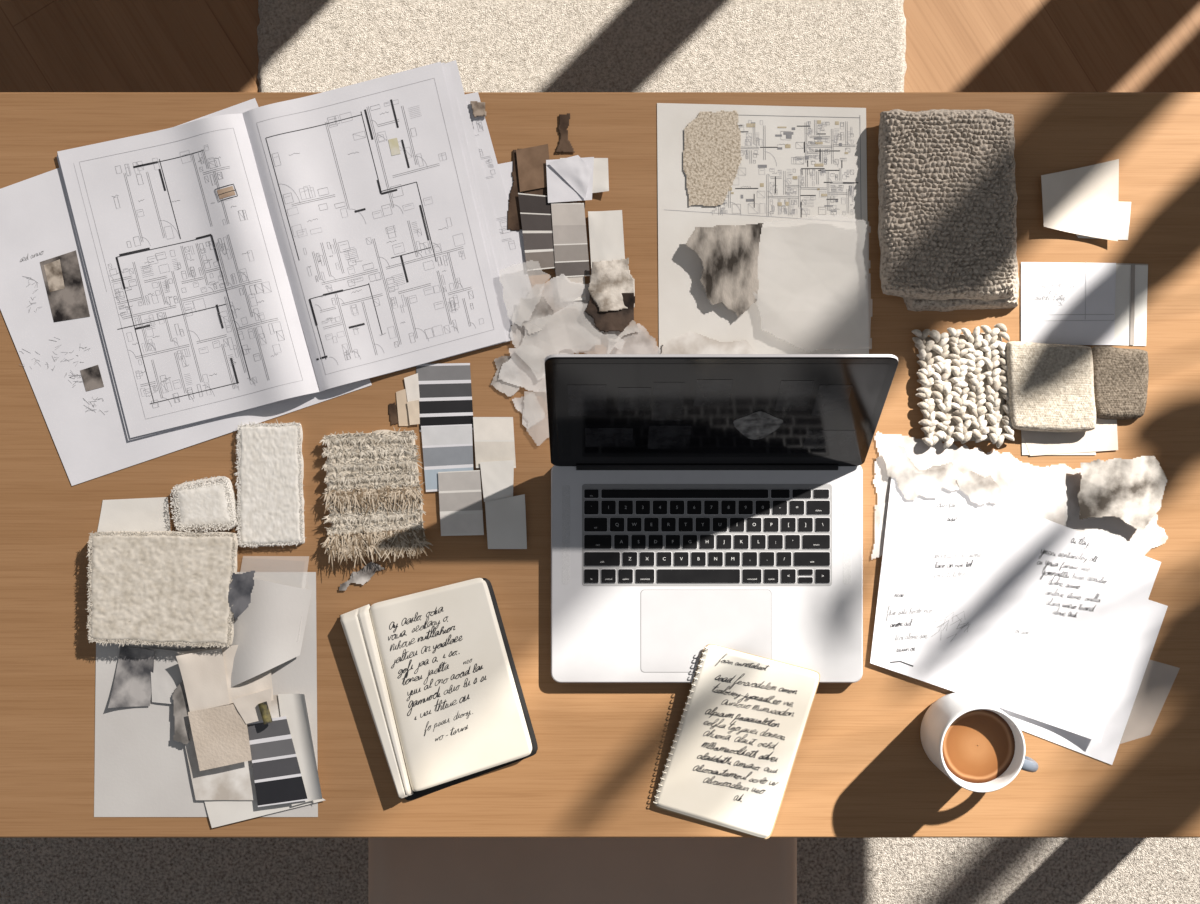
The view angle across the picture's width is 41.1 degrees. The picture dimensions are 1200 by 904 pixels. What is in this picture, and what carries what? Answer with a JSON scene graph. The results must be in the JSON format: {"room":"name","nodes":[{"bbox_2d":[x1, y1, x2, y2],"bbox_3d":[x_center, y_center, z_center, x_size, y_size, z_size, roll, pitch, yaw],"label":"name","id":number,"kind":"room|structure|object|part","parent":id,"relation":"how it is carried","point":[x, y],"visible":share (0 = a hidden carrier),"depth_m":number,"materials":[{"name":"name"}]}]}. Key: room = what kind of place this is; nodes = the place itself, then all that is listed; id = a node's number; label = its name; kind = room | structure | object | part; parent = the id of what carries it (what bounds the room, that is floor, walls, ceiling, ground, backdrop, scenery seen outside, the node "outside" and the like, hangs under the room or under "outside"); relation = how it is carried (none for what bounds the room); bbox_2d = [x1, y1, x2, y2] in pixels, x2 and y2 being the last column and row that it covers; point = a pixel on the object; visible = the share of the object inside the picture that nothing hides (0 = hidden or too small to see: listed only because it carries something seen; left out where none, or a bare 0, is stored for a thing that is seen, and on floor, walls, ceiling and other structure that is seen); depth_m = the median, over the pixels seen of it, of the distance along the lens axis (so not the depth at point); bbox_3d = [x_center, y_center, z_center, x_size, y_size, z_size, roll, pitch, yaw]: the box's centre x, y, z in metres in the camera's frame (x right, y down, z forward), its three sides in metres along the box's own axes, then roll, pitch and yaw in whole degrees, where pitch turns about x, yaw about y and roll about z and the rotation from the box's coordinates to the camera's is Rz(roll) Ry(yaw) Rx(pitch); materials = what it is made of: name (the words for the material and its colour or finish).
{"room":"design studio","nodes":[
{"label":"design studio","id":0,"kind":"room"},
{"bbox_2d":[0,0,1199,91],"bbox_3d":[0.100,0.425,2.375,6.200,0.050,3.550,0,90,0],"label":"floor","id":1,"kind":"structure","parent":0,"point":[46,45],"depth_m":2.35,"materials":[{"name":"brown wood"}]},
{"bbox_2d":[257,0,906,91],"bbox_3d":[-0.027,-0.560,2.344,0.957,0.010,0.880,0,90,0],"label":"rug","id":2,"kind":"object","parent":1,"relation":"on","point":[304,45],"visible":0.17,"depth_m":2.34,"materials":[{"name":"carpet"}]},
{"bbox_2d":[0,92,1199,837],"bbox_3d":[-0.130,0.013,1.972,2.340,0.757,0.746,0,90,0],"label":"desk","id":3,"kind":"object","parent":1,"relation":"on","point":[862,768],"depth_m":1.60,"materials":[{"name":"brown wood"}]},
{"bbox_2d":[97,497,170,531],"bbox_3d":[-0.466,0.069,1.599,0.077,0.001,0.048,0,90,0],"label":"swatch","id":4,"kind":"object","parent":3,"relation":"on","point":[143,514],"visible":0.68,"depth_m":1.60,"materials":[{"name":"white paper"}]},
{"bbox_2d":[0,98,371,485],"bbox_3d":[-0.435,-0.157,1.599,0.329,0.001,0.310,-20,90,0],"label":"drawing sheet","id":5,"kind":"object","parent":3,"relation":"on","point":[47,308],"visible":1,"depth_m":1.60,"materials":[{"name":"white paper"}]},
{"bbox_2d":[44,259,64,291],"bbox_3d":[-0.545,-0.176,1.598,0.017,0.001,0.030,-13,90,0],"label":"photo","id":6,"kind":"object","parent":5,"relation":"on","point":[54,269],"depth_m":1.60},
{"bbox_2d":[40,250,89,321],"bbox_3d":[-0.534,-0.166,1.599,0.050,0.001,0.072,0,90,0],"label":"photo","id":7,"kind":"object","parent":5,"relation":"on","point":[64,285],"depth_m":1.60},
{"bbox_2d":[80,365,103,390],"bbox_3d":[-0.507,-0.074,1.598,0.019,0.001,0.023,-15,90,0],"label":"photo","id":8,"kind":"object","parent":5,"relation":"on","point":[91,376],"depth_m":1.60},
{"bbox_2d":[170,476,237,532],"bbox_3d":[-0.394,0.052,1.592,0.066,0.011,0.057,0,90,0],"label":"swatch","id":9,"kind":"object","parent":3,"relation":"on","point":[201,504],"visible":1,"depth_m":1.59,"materials":[{"name":"white fabric"}]},
{"bbox_2d":[94,572,317,816],"bbox_3d":[-0.394,0.242,1.599,0.224,0.001,0.245,0,90,0],"label":"sheet","id":10,"kind":"object","parent":3,"relation":"on","point":[140,770],"visible":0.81,"depth_m":1.60,"materials":[{"name":"grey paper"}]},
{"bbox_2d":[108,646,153,707],"bbox_3d":[-0.466,0.226,1.594,0.040,0.007,0.062,7,90,0],"label":"swatch","id":11,"kind":"object","parent":10,"relation":"on","point":[132,681],"visible":1,"depth_m":1.60,"materials":[{"name":"grey paper"}]},
{"bbox_2d":[150,648,182,703],"bbox_3d":[-0.429,0.224,1.596,0.040,0.001,0.057,0,90,0],"label":"swatch","id":12,"kind":"object","parent":10,"relation":"on","point":[166,676],"visible":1,"depth_m":1.60,"materials":[{"name":"white paper"}]},
{"bbox_2d":[185,695,280,799],"bbox_3d":[-0.366,0.294,1.596,0.114,0.001,0.106,0,90,0],"label":"swatch","id":13,"kind":"object","parent":10,"relation":"on","point":[236,781],"visible":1,"depth_m":1.60,"materials":[{"name":"white paper"}]},
{"bbox_2d":[172,680,189,743],"bbox_3d":[-0.414,0.254,1.592,0.023,0.002,0.074,0,90,0],"label":"scrap","id":14,"kind":"object","parent":13,"relation":"on","point":[181,708],"visible":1,"depth_m":1.59,"materials":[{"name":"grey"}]},
{"bbox_2d":[188,704,251,770],"bbox_3d":[-0.375,0.281,1.585,0.056,0.001,0.060,-11,90,0],"label":"swatch","id":15,"kind":"object","parent":13,"relation":"on","point":[220,735],"visible":1,"depth_m":1.58,"materials":[{"name":"beige paper"}]},
{"bbox_2d":[204,798,324,827],"bbox_3d":[-0.339,0.334,1.597,0.119,0.001,0.058,-14,90,0],"label":"swatch","id":16,"kind":"object","parent":10,"relation":"on","point":[220,812],"visible":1,"depth_m":1.60,"materials":[{"name":"white paper"}]},
{"bbox_2d":[247,694,321,806],"bbox_3d":[-0.315,0.297,1.590,0.067,0.008,0.112,-7,90,0],"label":"swatch","id":17,"kind":"object","parent":10,"relation":"on","point":[292,706],"depth_m":1.59,"materials":[{"name":"grey paper"}]},
{"bbox_3d":[-0.321,0.307,1.591,0.050,0.001,0.086,-8,90,0],"label":"paint strip","id":18,"kind":"part","parent":17,"relation":"part of","materials":[{"name":"grey paper"}]},
{"bbox_3d":[-0.436,0.135,1.593,0.121,0.010,0.084,0,90,0],"label":"board","id":19,"kind":"object","parent":10,"relation":"on","visible":0},
{"bbox_2d":[86,530,237,648],"bbox_3d":[-0.432,0.135,1.582,0.152,0.012,0.119,0,90,0],"label":"swatch","id":20,"kind":"object","parent":19,"relation":"on","point":[168,588],"visible":1,"depth_m":1.58,"materials":[{"name":"beige fabric"}]},
{"bbox_2d":[228,571,254,620],"bbox_3d":[-0.353,0.142,1.577,0.027,0.001,0.050,0,90,0],"label":"scrap","id":21,"kind":"object","parent":20,"relation":"on","point":[239,595],"visible":1,"depth_m":1.58,"materials":[{"name":"grey paper"}]},
{"bbox_3d":[-0.335,0.171,1.595,0.090,0.007,0.134,0,90,0],"label":"sheet","id":22,"kind":"object","parent":10,"relation":"on","visible":0},
{"bbox_2d":[177,645,273,704],"bbox_3d":[-0.372,0.224,1.590,0.091,0.003,0.062,-7,90,0],"label":"swatch","id":23,"kind":"object","parent":22,"relation":"on","point":[261,682],"visible":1,"depth_m":1.59,"materials":[{"name":"beige paper"}]},
{"bbox_2d":[176,648,229,711],"bbox_3d":[-0.393,0.227,1.584,0.044,0.008,0.058,-9,90,0],"label":"swatch","id":24,"kind":"object","parent":23,"relation":"on","point":[203,674],"visible":1,"depth_m":1.59,"materials":[{"name":"beige paper"}]},
{"bbox_2d":[232,688,271,723],"bbox_3d":[-0.341,0.253,1.585,0.041,0.001,0.028,-17,90,0],"label":"swatch","id":25,"kind":"object","parent":23,"relation":"on","point":[247,706],"visible":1,"depth_m":1.58,"materials":[{"name":"beige paper"}]},
{"bbox_2d":[258,701,272,723],"bbox_3d":[-0.331,0.258,1.583,0.009,0.009,0.021,-17,90,0],"label":"clip","id":26,"kind":"object","parent":25,"relation":"on","point":[264,710],"visible":1,"depth_m":1.58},
{"bbox_2d":[231,578,311,686],"bbox_3d":[-0.330,0.184,1.587,0.073,0.014,0.116,7,90,0],"label":"paper","id":27,"kind":"object","parent":22,"relation":"on","point":[269,633],"visible":1,"depth_m":1.59,"materials":[{"name":"white paper"}]},
{"bbox_2d":[234,419,304,547],"bbox_3d":[-0.329,0.032,1.595,0.073,0.010,0.130,0,90,0],"label":"swatch","id":28,"kind":"object","parent":3,"relation":"on","point":[270,507],"visible":1,"depth_m":1.59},
{"bbox_2d":[339,562,384,590],"bbox_3d":[-0.239,0.125,1.597,0.051,0.001,0.017,-29,90,0],"label":"scrap","id":29,"kind":"object","parent":3,"relation":"on","point":[362,576],"visible":1,"depth_m":1.60,"materials":[{"name":"grey paper"}]},
{"bbox_2d":[319,426,431,570],"bbox_3d":[-0.222,0.048,1.592,0.114,0.016,0.140,0,90,0],"label":"swatch","id":30,"kind":"object","parent":3,"relation":"on","point":[373,497],"visible":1,"depth_m":1.59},
{"bbox_2d":[388,402,398,425],"bbox_3d":[-0.206,-0.038,1.599,0.011,0.001,0.023,0,90,0],"label":"swatch","id":31,"kind":"object","parent":3,"relation":"on","point":[392,411],"visible":1,"depth_m":1.60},
{"bbox_2d":[396,389,409,425],"bbox_3d":[-0.197,-0.045,1.599,0.012,0.001,0.038,-3,90,0],"label":"chip","id":32,"kind":"object","parent":3,"relation":"on","point":[403,416],"visible":1,"depth_m":1.60,"materials":[{"name":"beige paper"}]},
{"bbox_2d":[404,373,419,401],"bbox_3d":[-0.187,-0.063,1.598,0.015,0.001,0.029,-9,90,0],"label":"chip","id":33,"kind":"object","parent":3,"relation":"on","point":[411,382],"visible":1,"depth_m":1.60,"materials":[{"name":"white paper"}]},
{"bbox_2d":[407,400,419,424],"bbox_3d":[-0.185,-0.039,1.597,0.012,0.001,0.024,-7,90,0],"label":"chip","id":34,"kind":"object","parent":3,"relation":"on","point":[413,406],"visible":1,"depth_m":1.60,"materials":[{"name":"beige paper"}]},
{"bbox_2d":[312,161,525,366],"bbox_3d":[-0.246,-0.160,1.599,0.376,0.001,0.198,-11,90,0],"label":"drawing sheet","id":35,"kind":"object","parent":3,"relation":"on","point":[506,169],"visible":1,"depth_m":1.60,"materials":[{"name":"white paper"}]},
{"bbox_2d":[339,578,537,800],"bbox_3d":[-0.156,0.232,1.590,0.154,0.021,0.200,-19,90,0],"label":"notebook","id":36,"kind":"object","parent":3,"relation":"on","point":[436,669],"visible":1,"depth_m":1.59,"materials":[{"name":"paper"}]},
{"bbox_3d":[-0.155,-0.054,1.599,0.058,0.001,0.069,0,90,0],"label":"paint strip","id":37,"kind":"part","parent":3,"relation":"part of","materials":[{"name":"grey paper"}]},
{"bbox_3d":[-0.152,0.006,1.598,0.053,0.001,0.068,0,90,0],"label":"paint strip","id":38,"kind":"part","parent":3,"relation":"part of","materials":[{"name":"grey paper"}]},
{"bbox_3d":[-0.139,0.051,1.596,0.043,0.001,0.065,-3,90,0],"label":"paint strip","id":39,"kind":"part","parent":3,"relation":"part of","materials":[{"name":"grey paper"}]},
{"bbox_3d":[-0.105,-0.009,1.597,0.043,0.001,0.051,0,90,0],"label":"paint strip","id":40,"kind":"part","parent":3,"relation":"part of","materials":[{"name":"beige paper"}]},
{"bbox_2d":[480,460,513,501],"bbox_3d":[-0.103,0.029,1.595,0.034,0.001,0.042,0,90,0],"label":"swatch","id":41,"kind":"object","parent":3,"relation":"on","point":[497,477],"visible":1,"depth_m":1.59,"materials":[{"name":"beige paper"}]},
{"bbox_2d":[465,92,531,304],"bbox_3d":[-0.165,-0.233,1.598,0.150,0.001,0.246,-15,90,0],"label":"drawing sheet","id":42,"kind":"object","parent":3,"relation":"on","point":[521,283],"visible":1,"depth_m":1.60,"materials":[{"name":"white paper"}]},
{"bbox_2d":[470,101,485,117],"bbox_3d":[-0.121,-0.342,1.595,0.016,0.002,0.016,0,90,0],"label":"chip","id":43,"kind":"object","parent":42,"relation":"on","point":[478,108],"visible":1,"depth_m":1.59,"materials":[{"name":"beige"}]},
{"bbox_2d":[445,60,517,324],"bbox_3d":[-0.187,-0.238,1.597,0.163,0.001,0.274,-15,90,0],"label":"drawing sheet","id":44,"kind":"object","parent":42,"relation":"on","point":[511,304],"visible":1,"depth_m":1.60,"materials":[{"name":"white paper"}]},
{"bbox_2d":[57,62,510,440],"bbox_3d":[-0.312,-0.204,1.589,0.401,0.015,0.296,-14,90,0],"label":"booklet","id":45,"kind":"object","parent":44,"relation":"on","point":[342,233],"visible":1,"depth_m":1.59,"materials":[{"name":"white paper"}]},
{"bbox_2d":[491,356,519,395],"bbox_3d":[-0.093,-0.076,1.597,0.032,0.002,0.040,0,90,0],"label":"paper","id":46,"kind":"object","parent":3,"relation":"on","point":[509,389],"visible":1,"depth_m":1.60,"materials":[{"name":"white paper"}]},
{"bbox_2d":[485,494,526,548],"bbox_3d":[-0.094,0.069,1.591,0.042,0.006,0.055,0,90,0],"label":"swatch","id":47,"kind":"object","parent":3,"relation":"on","point":[505,517],"visible":1,"depth_m":1.59,"materials":[{"name":"grey paper"}]},
{"bbox_2d":[498,345,546,392],"bbox_3d":[-0.069,-0.084,1.595,0.058,0.002,0.045,18,90,0],"label":"paper","id":48,"kind":"object","parent":3,"relation":"on","point":[519,371],"visible":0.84,"depth_m":1.59,"materials":[{"name":"white paper"}]},
{"bbox_2d":[507,149,547,230],"bbox_3d":[-0.070,-0.263,1.598,0.045,0.002,0.084,0,90,0],"label":"swatch","id":49,"kind":"object","parent":3,"relation":"on","point":[514,223],"visible":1,"depth_m":1.60,"materials":[{"name":"paper"}]},
{"bbox_2d":[516,144,548,191],"bbox_3d":[-0.066,-0.283,1.595,0.032,0.001,0.045,-5,90,0],"label":"swatch","id":50,"kind":"object","parent":49,"relation":"on","point":[531,161],"visible":1,"depth_m":1.60,"materials":[{"name":"brown paper"}]},
{"bbox_2d":[512,392,544,428],"bbox_3d":[-0.070,-0.042,1.597,0.026,0.002,0.035,-24,90,0],"label":"paper","id":51,"kind":"object","parent":3,"relation":"on","point":[529,406],"visible":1,"depth_m":1.60,"materials":[{"name":"white paper"}]},
{"bbox_3d":[-0.062,-0.221,1.594,0.031,0.001,0.078,-6,90,0],"label":"paint strip","id":52,"kind":"part","parent":3,"relation":"part of","materials":[{"name":"grey paper"}]},
{"bbox_2d":[510,274,603,372],"bbox_3d":[-0.042,-0.132,1.595,0.103,0.005,0.082,-24,90,0],"label":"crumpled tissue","id":53,"kind":"object","parent":3,"relation":"on","point":[570,330],"visible":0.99,"depth_m":1.59,"materials":[{"name":"white paper"}]},
{"bbox_2d":[517,296,552,334],"bbox_3d":[-0.064,-0.136,1.590,0.036,0.001,0.038,0,90,0],"label":"paper","id":54,"kind":"object","parent":53,"relation":"on","point":[535,313],"visible":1,"depth_m":1.59,"materials":[{"name":"white paper"}]},
{"bbox_2d":[604,320,639,341],"bbox_3d":[0.018,-0.131,1.594,0.044,0.001,0.042,0,90,0],"label":"paper","id":55,"kind":"object","parent":53,"relation":"on","point":[613,336],"visible":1,"depth_m":1.59,"materials":[{"name":"white paper"}]},
{"bbox_3d":[-0.030,-0.110,1.590,0.110,0.005,0.077,0,90,0],"label":"crumpled tissue","id":56,"kind":"object","parent":53,"relation":"on","visible":0},
{"bbox_2d":[585,293,634,331],"bbox_3d":[0.010,-0.140,1.588,0.050,0.005,0.042,0,90,0],"label":"fabric clipping","id":57,"kind":"object","parent":56,"relation":"on","point":[610,320],"visible":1,"depth_m":1.59,"materials":[{"name":"brown fabric"}]},
{"bbox_2d":[556,113,574,152],"bbox_3d":[-0.035,-0.319,1.598,0.019,0.002,0.039,0,90,0],"label":"tag","id":58,"kind":"object","parent":3,"relation":"on","point":[564,145],"visible":1,"depth_m":1.60,"materials":[{"name":"brown leather"}]},
{"bbox_3d":[-0.029,-0.212,1.594,0.034,0.001,0.075,-4,90,0],"label":"paint strip","id":59,"kind":"part","parent":3,"relation":"part of","materials":[{"name":"beige paper"}]},
{"bbox_3d":[-0.029,-0.166,1.594,0.029,0.001,0.032,-4,90,0],"label":"paint strip","id":60,"kind":"part","parent":3,"relation":"part of","materials":[{"name":"white paper"}]},
{"bbox_2d":[560,158,608,192],"bbox_3d":[-0.015,-0.275,1.594,0.049,0.006,0.038,0,90,0],"label":"swatch","id":61,"kind":"object","parent":3,"relation":"on","point":[600,169],"visible":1,"depth_m":1.60,"materials":[{"name":"white paper"}]},
{"bbox_2d":[546,157,593,202],"bbox_3d":[-0.030,-0.271,1.592,0.048,0.001,0.046,0,90,0],"label":"swatch","id":62,"kind":"object","parent":61,"relation":"on","point":[559,189],"visible":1,"depth_m":1.59,"materials":[{"name":"white paper"}]},
{"bbox_2d":[549,155,591,198],"bbox_3d":[-0.024,-0.279,1.590,0.027,0.002,0.052,-45,90,0],"label":"swatch","id":63,"kind":"object","parent":62,"relation":"on","point":[574,170],"visible":1,"depth_m":1.59,"materials":[{"name":"white paper"}]},
{"bbox_2d":[588,210,624,267],"bbox_3d":[0.007,-0.207,1.595,0.034,0.004,0.068,-3,90,0],"label":"swatch","id":64,"kind":"object","parent":3,"relation":"on","point":[606,235],"visible":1,"depth_m":1.60,"materials":[{"name":"white paper"}]},
{"bbox_2d":[588,258,634,311],"bbox_3d":[0.011,-0.166,1.587,0.047,0.007,0.054,0,90,0],"label":"fabric clipping","id":65,"kind":"object","parent":3,"relation":"on","point":[609,280],"visible":1,"depth_m":1.59,"materials":[{"name":"beige fabric"}]},
{"bbox_2d":[607,323,661,353],"bbox_3d":[0.034,-0.108,1.597,0.056,0.002,0.042,0,90,0],"label":"paper","id":66,"kind":"object","parent":3,"relation":"on","point":[641,342],"visible":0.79,"depth_m":1.60,"materials":[{"name":"white paper"}]},
{"bbox_2d":[544,354,897,682],"bbox_3d":[0.106,0.072,1.494,0.309,0.212,0.314,0,90,0],"label":"laptop","id":67,"kind":"object","parent":3,"relation":"on","point":[698,501],"visible":1,"depth_m":1.58,"materials":[{"name":"metal"}]},
{"bbox_2d":[562,486,569,583],"bbox_3d":[-0.034,0.082,1.585,0.008,0.001,0.098,0,90,0],"label":"speaker grille","id":68,"kind":"object","parent":67,"relation":"attached to","point":[565,489],"depth_m":1.58,"materials":[{"name":"silver metal"}]},
{"bbox_2d":[585,428,632,446],"bbox_3d":[0.009,-0.014,1.525,0.045,0.036,0.018,0,90,0],"label":"picture","id":69,"kind":"object","parent":67,"relation":"attached to","point":[594,437],"depth_m":1.52},
{"bbox_2d":[617,388,650,410],"bbox_3d":[0.031,-0.048,1.455,0.030,0.040,0.020,0,90,0],"label":"picture","id":70,"kind":"object","parent":67,"relation":"attached to","point":[628,399],"depth_m":1.46},
{"bbox_2d":[651,382,684,420],"bbox_3d":[0.062,-0.046,1.460,0.028,0.067,0.033,0,90,0],"label":"picture","id":71,"kind":"object","parent":67,"relation":"attached to","point":[667,398],"depth_m":1.46},
{"bbox_2d":[648,426,690,448],"bbox_3d":[0.066,-0.014,1.525,0.040,0.045,0.022,0,90,0],"label":"picture","id":72,"kind":"object","parent":67,"relation":"attached to","point":[659,437],"depth_m":1.52},
{"bbox_3d":[0.106,-0.036,1.487,0.309,0.196,0.098,0,90,0],"label":"display lid","id":73,"kind":"part","parent":67,"relation":"part of","materials":[{"name":"metal"}]},
{"bbox_2d":[775,381,814,410],"bbox_3d":[0.176,-0.051,1.449,0.030,0.052,0.025,0,90,0],"label":"picture","id":74,"kind":"object","parent":67,"relation":"attached to","point":[789,395],"depth_m":1.45},
{"bbox_2d":[803,430,854,448],"bbox_3d":[0.218,-0.012,1.529,0.045,0.036,0.018,0,90,0],"label":"picture","id":75,"kind":"object","parent":67,"relation":"attached to","point":[812,439],"depth_m":1.53},
{"bbox_2d":[811,385,852,415],"bbox_3d":[0.211,-0.047,1.457,0.030,0.054,0.026,0,90,0],"label":"picture","id":76,"kind":"object","parent":67,"relation":"attached to","point":[826,400],"depth_m":1.46},
{"bbox_2d":[843,486,850,583],"bbox_3d":[0.245,0.082,1.585,0.008,0.001,0.098,0,90,0],"label":"speaker grille","id":77,"kind":"object","parent":67,"relation":"attached to","point":[846,489],"depth_m":1.58,"materials":[{"name":"silver metal"}]},
{"bbox_2d":[653,644,819,838],"bbox_3d":[0.135,0.286,1.585,0.124,0.029,0.178,16,90,0],"label":"notepad","id":78,"kind":"object","parent":3,"relation":"on","point":[730,761],"visible":1,"depth_m":1.58,"materials":[{"name":"paper"}]},
{"bbox_2d":[657,103,868,353],"bbox_3d":[0.163,-0.222,1.599,0.212,0.001,0.254,0,90,0],"label":"sheet","id":79,"kind":"object","parent":3,"relation":"on","point":[801,174],"visible":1,"depth_m":1.60,"materials":[{"name":"white paper"}]},
{"bbox_2d":[661,331,757,353],"bbox_3d":[0.109,-0.107,1.595,0.097,0.001,0.027,0,90,0],"label":"paper","id":80,"kind":"object","parent":79,"relation":"on","point":[690,342],"visible":0.83,"depth_m":1.59,"materials":[{"name":"white paper"}]},
{"bbox_2d":[683,110,741,205],"bbox_3d":[0.112,-0.293,1.597,0.058,0.001,0.095,0,90,0],"label":"fabric clipping","id":81,"kind":"object","parent":79,"relation":"on","point":[712,158],"visible":1,"depth_m":1.60,"materials":[{"name":"beige fabric"}]},
{"bbox_2d":[686,223,762,316],"bbox_3d":[0.121,-0.182,1.587,0.076,0.009,0.095,4,90,0],"label":"fabric clipping","id":82,"kind":"object","parent":79,"relation":"on","point":[729,254],"visible":1,"depth_m":1.59,"materials":[{"name":"grey fabric"}]},
{"bbox_2d":[871,500,888,559],"bbox_3d":[0.280,0.078,1.598,0.018,0.001,0.059,0,90,0],"label":"paper","id":83,"kind":"object","parent":3,"relation":"on","point":[881,511],"visible":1,"depth_m":1.60,"materials":[{"name":"white paper"}]},
{"bbox_2d":[878,109,1018,311],"bbox_3d":[0.345,-0.241,1.581,0.141,0.037,0.201,-2,90,0],"label":"swatch","id":84,"kind":"object","parent":3,"relation":"on","point":[947,195],"visible":1,"depth_m":1.57,"materials":[{"name":"beige fabric"}]},
{"bbox_2d":[873,431,1048,536],"bbox_3d":[0.360,0.050,1.598,0.193,0.002,0.116,10,90,0],"label":"paper","id":85,"kind":"object","parent":3,"relation":"on","point":[1005,469],"visible":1,"depth_m":1.60,"materials":[{"name":"white paper"}]},
{"bbox_2d":[956,469,1007,504],"bbox_3d":[0.380,0.035,1.591,0.052,0.001,0.036,0,90,0],"label":"paper","id":86,"kind":"object","parent":85,"relation":"on","point":[980,490],"visible":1,"depth_m":1.59,"materials":[{"name":"white paper"}]},
{"bbox_2d":[912,323,1013,449],"bbox_3d":[0.362,-0.066,1.592,0.100,0.013,0.124,0,90,0],"label":"swatch","id":87,"kind":"object","parent":3,"relation":"on","point":[963,391],"visible":1,"depth_m":1.59,"materials":[{"name":"fabric"}]},
{"bbox_2d":[920,692,1038,792],"bbox_3d":[0.367,0.278,1.551,0.099,0.098,0.082,-12,90,0],"label":"mug","id":88,"kind":"object","parent":3,"relation":"on","point":[977,745],"visible":1,"depth_m":1.52,"materials":[{"name":"white ceramic"}]},
{"bbox_3d":[0.409,0.300,1.550,0.030,0.067,0.011,22,90,0],"label":"handle","id":89,"kind":"part","parent":88,"relation":"part of","materials":[{"name":"white ceramic"}]},
{"bbox_2d":[870,477,1160,742],"bbox_3d":[0.394,0.150,1.591,0.285,0.010,0.197,19,90,0],"label":"sheet","id":90,"kind":"object","parent":3,"relation":"on","point":[1022,612],"visible":1,"depth_m":1.59,"materials":[{"name":"white paper"}]},
{"bbox_2d":[881,445,959,499],"bbox_3d":[0.319,0.021,1.592,0.079,0.003,0.054,0,90,0],"label":"paper","id":91,"kind":"object","parent":90,"relation":"on","point":[913,482],"visible":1,"depth_m":1.59,"materials":[{"name":"white paper"}]},
{"bbox_2d":[1021,432,1095,454],"bbox_3d":[0.458,-0.044,1.599,0.076,0.001,0.095,0,90,0],"label":"card","id":92,"kind":"object","parent":3,"relation":"on","point":[1025,451],"visible":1,"depth_m":1.60,"materials":[{"name":"beige paper"}]},
{"bbox_2d":[1004,375,1117,455],"bbox_3d":[0.459,-0.040,1.598,0.114,0.001,0.085,-3,90,0],"label":"card","id":93,"kind":"object","parent":3,"relation":"on","point":[1104,437],"visible":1,"depth_m":1.60,"materials":[{"name":"white paper"}]},
{"bbox_2d":[1005,341,1095,431],"bbox_3d":[0.448,-0.065,1.586,0.090,0.010,0.091,0,90,0],"label":"swatch","id":94,"kind":"object","parent":93,"relation":"on","point":[1050,388],"visible":1,"depth_m":1.58,"materials":[{"name":"beige fabric"}]},
{"bbox_2d":[1021,262,1115,344],"bbox_3d":[0.468,-0.148,1.598,0.095,0.001,0.083,0,90,0],"label":"card","id":95,"kind":"object","parent":3,"relation":"on","point":[1069,303],"visible":1,"depth_m":1.60,"materials":[{"name":"white paper"}]},
{"bbox_2d":[1041,159,1118,240],"bbox_3d":[0.478,-0.251,1.592,0.077,0.010,0.082,0,90,0],"label":"swatch","id":96,"kind":"object","parent":3,"relation":"on","point":[1083,200],"visible":1,"depth_m":1.59,"materials":[{"name":"white paper"}]},
{"bbox_2d":[996,599,1167,764],"bbox_3d":[0.472,0.211,1.599,0.145,0.001,0.168,18,90,0],"label":"sheet","id":97,"kind":"object","parent":3,"relation":"on","point":[1152,618],"visible":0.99,"depth_m":1.60,"materials":[{"name":"white paper"}]},
{"bbox_2d":[1015,464,1167,555],"bbox_3d":[0.482,0.058,1.598,0.180,0.002,0.078,19,90,0],"label":"paper","id":98,"kind":"object","parent":3,"relation":"on","point":[1053,491],"visible":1,"depth_m":1.60,"materials":[{"name":"white paper"}]},
{"bbox_2d":[1077,456,1166,531],"bbox_3d":[0.519,0.042,1.585,0.089,0.008,0.075,0,90,0],"label":"swatch","id":99,"kind":"object","parent":98,"relation":"on","point":[1131,490],"visible":1,"depth_m":1.58,"materials":[{"name":"white paper"}]},
{"bbox_2d":[1076,202,1130,239],"bbox_3d":[0.493,-0.232,1.599,0.076,0.001,0.040,0,90,0],"label":"swatch","id":100,"kind":"object","parent":3,"relation":"on","point":[1124,208],"visible":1,"depth_m":1.60,"materials":[{"name":"white paper"}]},
{"bbox_2d":[1091,346,1148,419],"bbox_3d":[0.517,-0.069,1.592,0.061,0.011,0.074,0,90,0],"label":"swatch","id":101,"kind":"object","parent":3,"relation":"on","point":[1121,375],"visible":1,"depth_m":1.59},
{"bbox_2d":[1114,263,1147,345],"bbox_3d":[0.529,-0.147,1.599,0.037,0.001,0.083,0,90,0],"label":"card","id":102,"kind":"object","parent":3,"relation":"on","point":[1123,270],"visible":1,"depth_m":1.60,"materials":[{"name":"white paper"}]},
{"bbox_2d":[1130,264,1134,344],"bbox_3d":[0.532,-0.147,1.598,0.004,0.001,0.081,1,90,0],"label":"card","id":103,"kind":"object","parent":102,"relation":"on","point":[1132,265],"visible":1,"depth_m":1.60,"materials":[{"name":"white paper"}]},
{"bbox_2d":[0,838,1199,903],"bbox_3d":[0.075,0.760,2.344,2.357,0.010,0.680,0,90,0],"label":"rug","id":104,"kind":"object","parent":1,"relation":"on","point":[32,870],"visible":0.25,"depth_m":2.34,"materials":[{"name":"beige carpet"}]},
{"bbox_2d":[368,838,796,903],"bbox_3d":[-0.021,0.620,2.109,0.511,0.438,0.420,0,90,0],"label":"stool","id":105,"kind":"object","parent":104,"relation":"on","point":[400,870],"visible":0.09,"depth_m":1.89,"materials":[{"name":"brown fabric"}]}
]}

